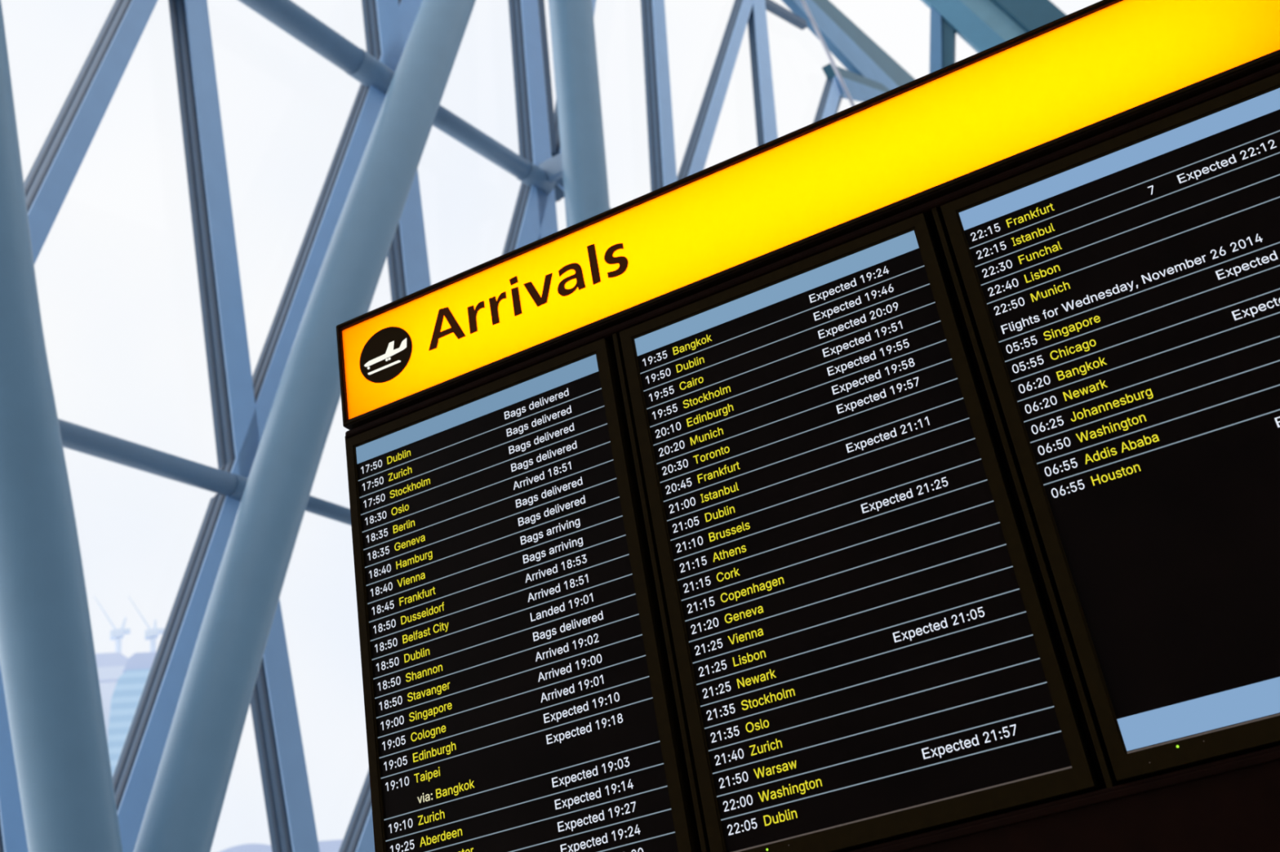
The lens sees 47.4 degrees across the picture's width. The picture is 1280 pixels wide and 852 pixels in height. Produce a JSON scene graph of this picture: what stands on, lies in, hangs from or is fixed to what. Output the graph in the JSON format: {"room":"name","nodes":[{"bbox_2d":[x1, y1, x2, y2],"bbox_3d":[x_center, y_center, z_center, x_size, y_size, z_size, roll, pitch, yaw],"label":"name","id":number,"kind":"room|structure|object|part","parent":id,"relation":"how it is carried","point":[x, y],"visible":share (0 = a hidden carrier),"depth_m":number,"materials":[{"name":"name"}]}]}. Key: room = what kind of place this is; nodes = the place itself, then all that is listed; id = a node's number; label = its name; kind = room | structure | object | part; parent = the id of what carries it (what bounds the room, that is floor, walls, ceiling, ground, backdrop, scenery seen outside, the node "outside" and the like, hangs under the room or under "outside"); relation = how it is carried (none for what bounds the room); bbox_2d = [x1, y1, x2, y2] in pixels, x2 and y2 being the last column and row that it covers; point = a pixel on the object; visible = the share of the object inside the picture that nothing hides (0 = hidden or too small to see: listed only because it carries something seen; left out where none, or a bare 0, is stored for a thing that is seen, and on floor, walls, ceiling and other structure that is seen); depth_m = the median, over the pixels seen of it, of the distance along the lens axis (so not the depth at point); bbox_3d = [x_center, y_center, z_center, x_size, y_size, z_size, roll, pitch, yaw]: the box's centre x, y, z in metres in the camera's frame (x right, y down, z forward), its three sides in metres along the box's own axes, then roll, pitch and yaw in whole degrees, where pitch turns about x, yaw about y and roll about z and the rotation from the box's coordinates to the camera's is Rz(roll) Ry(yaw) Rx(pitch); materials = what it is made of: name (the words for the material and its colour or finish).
{"room":"airport terminal","nodes":[
{"label":"airport terminal","id":0,"kind":"room"},
{"bbox_3d":[8.749,7.229,13.183,24.759,0.300,58.000,-20,-29,19],"label":"floor","id":1,"kind":"structure","parent":0,"visible":0},
{"bbox_2d":[0,666,28,851],"bbox_3d":[-4.182,3.332,9.858,0.264,7.614,1.651,-25,-31,27],"label":"box mullion","id":2,"kind":"object","parent":1,"relation":"on","point":[12,831],"visible":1,"depth_m":9.99,"materials":[{"name":"blue metal"}]},
{"bbox_3d":[-4.192,3.337,9.864,0.240,7.608,1.636,-25,-31,27],"label":"glazing frame","id":3,"kind":"part","parent":2,"relation":"part of","materials":[{"name":"blue metal"}]},
{"bbox_2d":[57,418,248,500],"bbox_3d":[-9.277,-2.213,5.132,0.216,0.655,20.955,-25,-31,27],"label":"steel beam","id":4,"kind":"structure","parent":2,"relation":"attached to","point":[74,437],"depth_m":12.10,"materials":[{"name":"blue metal"}]},
{"bbox_2d":[23,0,157,263],"bbox_3d":[-5.183,-2.549,13.174,0.464,6.272,2.276,-25,-31,27],"label":"box mullion","id":5,"kind":"object","parent":4,"relation":"attached to","point":[47,184],"visible":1,"depth_m":13.26,"materials":[{"name":"blue metal"}]},
{"bbox_3d":[-5.193,-2.545,13.179,0.440,6.262,2.259,-25,-31,27],"label":"glazing frame","id":6,"kind":"part","parent":5,"relation":"part of","materials":[{"name":"blue metal"}]},
{"bbox_2d":[168,0,259,477],"bbox_3d":[-4.219,-2.154,14.328,0.264,6.178,0.871,-25,-31,27],"label":"box mullion","id":7,"kind":"object","parent":4,"relation":"attached to","point":[223,315],"visible":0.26,"depth_m":14.09,"materials":[{"name":"blue metal"}]},
{"bbox_2d":[217,0,422,478],"bbox_3d":[-2.996,-6.221,19.843,0.264,18.031,7.428,-25,-31,27],"label":"box mullion","id":8,"kind":"object","parent":4,"relation":"attached to","point":[368,102],"visible":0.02,"depth_m":15.35,"materials":[{"name":"blue metal"}]},
{"bbox_2d":[0,0,122,851],"bbox_3d":[-5.918,-5.612,12.285,0.933,26.110,5.477,-26,-31,28],"label":"column","id":9,"kind":"structure","parent":1,"relation":"on","point":[48,664],"depth_m":9.63,"materials":[{"name":"blue metal"}]},
{"bbox_2d":[249,599,319,851],"bbox_3d":[-2.688,4.141,11.823,0.264,7.490,1.348,-25,-31,27],"label":"box mullion","id":10,"kind":"object","parent":1,"relation":"on","point":[291,825],"visible":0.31,"depth_m":12.24,"materials":[{"name":"blue metal"}]},
{"bbox_2d":[112,493,240,851],"bbox_3d":[-3.762,2.233,11.507,0.264,4.163,1.842,-25,-31,27],"label":"box mullion","id":11,"kind":"object","parent":10,"relation":"attached to","point":[137,766],"visible":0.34,"depth_m":11.56,"materials":[{"name":"blue metal"}]},
{"bbox_3d":[-2.698,4.146,11.829,0.240,7.486,1.333,-25,-31,27],"label":"glazing frame","id":12,"kind":"part","parent":10,"relation":"part of","materials":[{"name":"blue metal"}]},
{"bbox_2d":[133,0,475,851],"bbox_3d":[-2.384,-3.907,16.848,0.836,26.203,11.277,-25,-31,28],"label":"column","id":13,"kind":"structure","parent":1,"relation":"on","point":[184,809],"depth_m":12.09,"materials":[{"name":"blue metal"}]},
{"bbox_2d":[305,495,351,525],"bbox_3d":[7.387,5.949,27.748,0.150,0.510,37.552,-25,-31,27],"label":"steel beam","id":14,"kind":"structure","parent":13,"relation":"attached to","point":[315,505],"depth_m":13.73,"materials":[{"name":"blue metal"}]},
{"bbox_2d":[361,0,431,302],"bbox_3d":[-2.909,-3.161,17.467,0.264,25.454,0.632,-25,-31,27],"label":"box mullion","id":15,"kind":"object","parent":1,"relation":"on","point":[407,255],"visible":0.02,"depth_m":17.05,"materials":[{"name":"blue metal"}]},
{"bbox_2d":[238,0,395,94],"bbox_3d":[-9.669,-7.625,8.912,0.344,0.572,23.125,-25,-31,27],"label":"steel beam","id":16,"kind":"structure","parent":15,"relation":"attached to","point":[287,15],"depth_m":16.75,"materials":[{"name":"blue metal"}]},
{"bbox_2d":[338,769,374,851],"bbox_3d":[-2.183,2.790,13.829,0.264,4.046,2.508,-25,-31,27],"label":"box mullion","id":17,"kind":"object","parent":15,"relation":"attached to","point":[358,837],"visible":0.02,"depth_m":12.70,"materials":[{"name":"blue metal"}]},
{"bbox_2d":[502,182,549,254],"bbox_3d":[-1.745,-1.067,17.789,0.264,6.236,3.022,-25,-31,27],"label":"box mullion","id":18,"kind":"object","parent":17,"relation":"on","point":[524,229],"visible":0.03,"depth_m":19.43,"materials":[{"name":"blue metal"}]},
{"bbox_3d":[-1.754,-1.063,17.794,0.240,6.224,3.003,-25,-31,27],"label":"glazing frame","id":19,"kind":"part","parent":18,"relation":"part of","materials":[{"name":"blue metal"}]},
{"bbox_3d":[-2.919,-3.157,17.473,0.240,25.453,0.620,-25,-31,27],"label":"glazing frame","id":20,"kind":"part","parent":15,"relation":"part of","materials":[{"name":"blue metal"}]},
{"bbox_2d":[508,0,558,239],"bbox_3d":[-1.220,-2.296,19.729,0.264,25.492,3.276,-25,-31,27],"label":"box mullion","id":21,"kind":"object","parent":1,"relation":"on","point":[536,133],"visible":0.07,"depth_m":21.13,"materials":[{"name":"blue metal"}]},
{"bbox_3d":[-1.314,-2.335,19.622,0.240,25.489,2.970,-25,-31,27],"label":"glazing frame","id":22,"kind":"part","parent":21,"relation":"part of","materials":[{"name":"blue metal"}]},
{"bbox_2d":[555,177,611,208],"bbox_3d":[7.896,1.034,32.707,0.150,0.450,32.252,-25,-31,27],"label":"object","id":23,"kind":"object","parent":21,"relation":"attached to","point":[560,181],"visible":0.02,"depth_m":20.46,"materials":[{"name":"grey paint"}]},
{"bbox_2d":[554,0,595,201],"bbox_3d":[-0.879,-7.713,24.806,0.264,11.556,4.519,-25,-31,27],"label":"box mullion","id":24,"kind":"object","parent":23,"relation":"attached to","point":[559,190],"visible":0.21,"depth_m":21.12,"materials":[{"name":"blue metal"}]},
{"bbox_3d":[-0.889,-7.709,24.811,0.240,11.545,4.501,-25,-31,27],"label":"glazing frame","id":25,"kind":"part","parent":24,"relation":"part of","materials":[{"name":"blue metal"}]},
{"bbox_2d":[537,0,609,227],"bbox_3d":[-0.924,-2.954,19.163,1.194,26.077,4.144,-23,-30,25],"label":"column","id":26,"kind":"structure","parent":1,"relation":"on","point":[581,163],"depth_m":19.77,"materials":[{"name":"blue metal"}]},
{"bbox_2d":[432,104,555,194],"bbox_3d":[-2.160,-3.736,18.930,0.290,0.401,3.111,-25,-31,27],"label":"steel beam","id":27,"kind":"structure","parent":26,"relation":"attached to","point":[446,121],"depth_m":19.07,"materials":[{"name":"blue metal"}]},
{"bbox_2d":[640,0,676,191],"bbox_3d":[0.501,-1.407,22.049,0.284,25.532,5.766,-25,-31,27],"label":"box mullion","id":28,"kind":"object","parent":1,"relation":"on","point":[662,159],"visible":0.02,"depth_m":25.12,"materials":[{"name":"blue metal"}]},
{"bbox_3d":[0.491,-1.402,22.054,0.260,25.525,5.750,-25,-31,27],"label":"glazing frame","id":29,"kind":"part","parent":28,"relation":"part of","materials":[{"name":"blue metal"}]},
{"bbox_2d":[747,0,777,146],"bbox_3d":[2.549,-0.394,24.721,0.194,25.592,7.426,-25,-31,27],"label":"box mullion","id":30,"kind":"object","parent":1,"relation":"on","point":[759,48],"visible":0.02,"depth_m":30.26,"materials":[{"name":"blue metal"}]},
{"bbox_2d":[676,0,753,180],"bbox_3d":[1.442,-6.373,27.822,0.294,8.456,5.396,-25,-31,27],"label":"box mullion","id":31,"kind":"object","parent":30,"relation":"attached to","point":[695,155],"visible":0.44,"depth_m":27.57,"materials":[{"name":"blue metal"}]},
{"bbox_3d":[2.539,-0.389,24.726,0.170,25.583,7.410,-25,-31,27],"label":"glazing frame","id":32,"kind":"part","parent":30,"relation":"part of","materials":[{"name":"blue metal"}]},
{"bbox_2d":[764,0,807,30],"bbox_3d":[3.103,-9.514,33.240,0.160,1.313,3.100,-25,-31,27],"label":"strut","id":33,"kind":"object","parent":30,"relation":"attached to","point":[771,6],"visible":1,"depth_m":33.58,"materials":[{"name":"blue metal"}]},
{"bbox_2d":[782,0,915,90],"bbox_3d":[-0.974,-13.386,29.346,0.280,3.050,60.000,-25,-31,27],"label":"beam","id":34,"kind":"structure","parent":30,"relation":"attached to","point":[860,55],"depth_m":37.30,"materials":[{"name":"blue metal"}]},
{"bbox_2d":[800,0,855,106],"bbox_3d":[4.253,-9.242,34.495,0.089,3.948,2.575,-25,-31,27],"label":"strut","id":35,"kind":"object","parent":34,"relation":"hanging from","point":[806,9],"visible":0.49,"depth_m":34.48,"materials":[{"name":"white metal"}]},
{"bbox_2d":[822,62,889,102],"bbox_3d":[5.662,-8.382,36.750,0.240,2.510,4.530,-25,-31,27],"label":"strut","id":36,"kind":"object","parent":34,"relation":"attached to","point":[860,88],"visible":0.71,"depth_m":35.95,"materials":[{"name":"blue metal"}]},
{"bbox_2d":[813,76,842,122],"bbox_3d":[3.796,-5.898,31.544,0.264,7.708,5.826,-25,-31,27],"label":"box mullion","id":37,"kind":"object","parent":36,"relation":"attached to","point":[830,100],"visible":0.07,"depth_m":33.83,"materials":[{"name":"blue metal"}]},
{"bbox_2d":[345,62,1279,851],"bbox_3d":[0.590,1.052,2.107,2.127,3.074,0.300,-20,-29,19],"label":"frame","id":38,"kind":"object","parent":1,"relation":"on","point":[1232,804],"visible":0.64,"depth_m":2.22,"materials":[{"name":"black metal"}]},
{"bbox_3d":[-0.334,1.398,2.442,0.006,3.057,0.204,-20,-29,19],"label":"panel","id":39,"kind":"part","parent":38,"relation":"part of","materials":[{"name":"black metal"}]},
{"bbox_2d":[346,337,701,851],"bbox_3d":[-0.245,0.400,2.736,0.613,1.044,0.078,-20,-29,19],"label":"monitor","id":40,"kind":"object","parent":38,"relation":"on","point":[519,693],"visible":1,"depth_m":2.71,"materials":[{"name":"black plastic"}]},
{"bbox_3d":[0.048,0.297,2.632,0.009,1.058,0.077,-20,-29,19],"label":"post","id":41,"kind":"part","parent":38,"relation":"part of","materials":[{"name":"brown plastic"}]},
{"bbox_2d":[336,0,1279,430],"bbox_3d":[0.330,-0.411,2.854,2.089,0.252,0.211,-20,-29,19],"label":"sign","id":42,"kind":"object","parent":38,"relation":"on","point":[1102,66],"visible":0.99,"depth_m":2.76,"materials":[{"name":"yellow plastic"}]},
{"bbox_3d":[0.325,-0.307,2.740,2.087,0.017,0.081,-20,-29,19],"label":"rail","id":43,"kind":"part","parent":38,"relation":"part of","materials":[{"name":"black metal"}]},
{"bbox_2d":[619,213,1102,851],"bbox_3d":[0.332,0.188,2.523,0.620,1.044,0.078,-20,-29,19],"label":"monitor","id":44,"kind":"object","parent":38,"relation":"on","point":[868,652],"visible":1,"depth_m":2.46,"materials":[{"name":"black plastic"}]},
{"bbox_3d":[0.628,0.085,2.418,0.009,1.058,0.077,-20,-29,19],"label":"post","id":45,"kind":"part","parent":38,"relation":"part of","materials":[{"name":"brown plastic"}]},
{"bbox_3d":[0.607,1.069,2.136,2.079,3.066,0.125,-20,-29,19],"label":"panel","id":46,"kind":"part","parent":38,"relation":"part of","materials":[{"name":"black metal"}]},
{"bbox_3d":[0.645,1.503,1.810,2.077,1.996,0.079,-20,-29,19],"label":"panel","id":47,"kind":"part","parent":38,"relation":"part of","materials":[{"name":"black metal"}]},
{"bbox_2d":[940,72,1279,784],"bbox_3d":[0.911,-0.025,2.309,0.620,1.044,0.078,-20,-29,19],"label":"monitor","id":48,"kind":"object","parent":38,"relation":"on","point":[1123,291],"visible":1,"depth_m":2.33,"materials":[{"name":"black plastic"}]},
{"bbox_2d":[920,0,1066,73],"bbox_3d":[9.634,-3.163,23.491,12.416,27.000,0.600,-20,-29,19],"label":"column","id":49,"kind":"structure","parent":1,"relation":"on","point":[983,24],"depth_m":26.84,"materials":[{"name":"blue metal"}]},
{"bbox_3d":[9.616,-3.067,23.671,11.290,27.000,0.250,-20,-29,19],"label":"web panel","id":50,"kind":"part","parent":49,"relation":"part of","materials":[{"name":"blue metal"}]},
{"label":"outside","id":51,"kind":"structure","parent":0,"visible":0},
{"bbox_3d":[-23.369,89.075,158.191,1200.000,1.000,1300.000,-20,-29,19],"label":"ground","id":52,"kind":"structure","parent":51,"visible":0},
{"bbox_2d":[95,652,128,742],"bbox_3d":[-97.390,94.700,263.466,28.685,107.300,28.077,-20,-29,19],"label":"office block","id":53,"kind":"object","parent":52,"relation":"on","point":[110,666],"visible":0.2,"depth_m":279.30,"materials":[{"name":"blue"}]},
{"bbox_2d":[93,595,130,653],"bbox_3d":[-104.116,39.793,288.050,5.530,13.573,5.042,-20,-29,19],"label":"tower crane","id":54,"kind":"object","parent":53,"relation":"on","point":[116,634],"visible":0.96,"depth_m":287.04,"materials":[{"name":"blue paint"}]},
{"bbox_3d":[-102.458,39.721,288.502,1.521,3.889,0.749,-6,-27,-9],"label":"frame","id":55,"kind":"part","parent":54,"relation":"part of","materials":[{"name":"blue paint"}]},
{"bbox_2d":[107,652,156,777],"bbox_3d":[-81.985,88.103,245.988,24.217,98.300,24.638,-20,-29,19],"label":"office tower","id":56,"kind":"structure","parent":52,"relation":"on","point":[129,688],"depth_m":254.49,"materials":[{"name":"blue glass"}]},
{"bbox_3d":[-88.226,46.370,267.832,12.200,3.300,18.999,-1,-28,-18],"label":"tower crown","id":57,"kind":"part","parent":56,"relation":"part of","materials":[{"name":"blue"}]},
{"bbox_2d":[128,596,164,652],"bbox_3d":[-89.452,36.340,264.831,5.027,11.889,4.583,-20,-29,19],"label":"tower crane","id":58,"kind":"object","parent":56,"relation":"on","point":[150,634],"visible":0.98,"depth_m":263.79,"materials":[{"name":"blue paint"}]},
{"bbox_3d":[-88.239,36.667,265.004,0.646,3.018,0.647,-10,-27,-1],"label":"frame","id":59,"kind":"part","parent":58,"relation":"part of","materials":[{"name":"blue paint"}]},
{"bbox_2d":[220,844,271,851],"bbox_3d":[-63.902,102.116,239.946,19.290,62.600,19.399,-20,-29,19],"label":"block","id":60,"kind":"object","parent":52,"relation":"on","point":[247,847],"visible":0.73,"depth_m":247.93,"materials":[{"name":"blue"}]},
{"bbox_2d":[318,840,342,851],"bbox_3d":[-45.803,102.233,245.731,25.928,62.000,25.327,-20,-29,19],"label":"office block","id":61,"kind":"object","parent":52,"relation":"on","point":[326,846],"visible":0.02,"depth_m":251.65,"materials":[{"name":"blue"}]}
]}

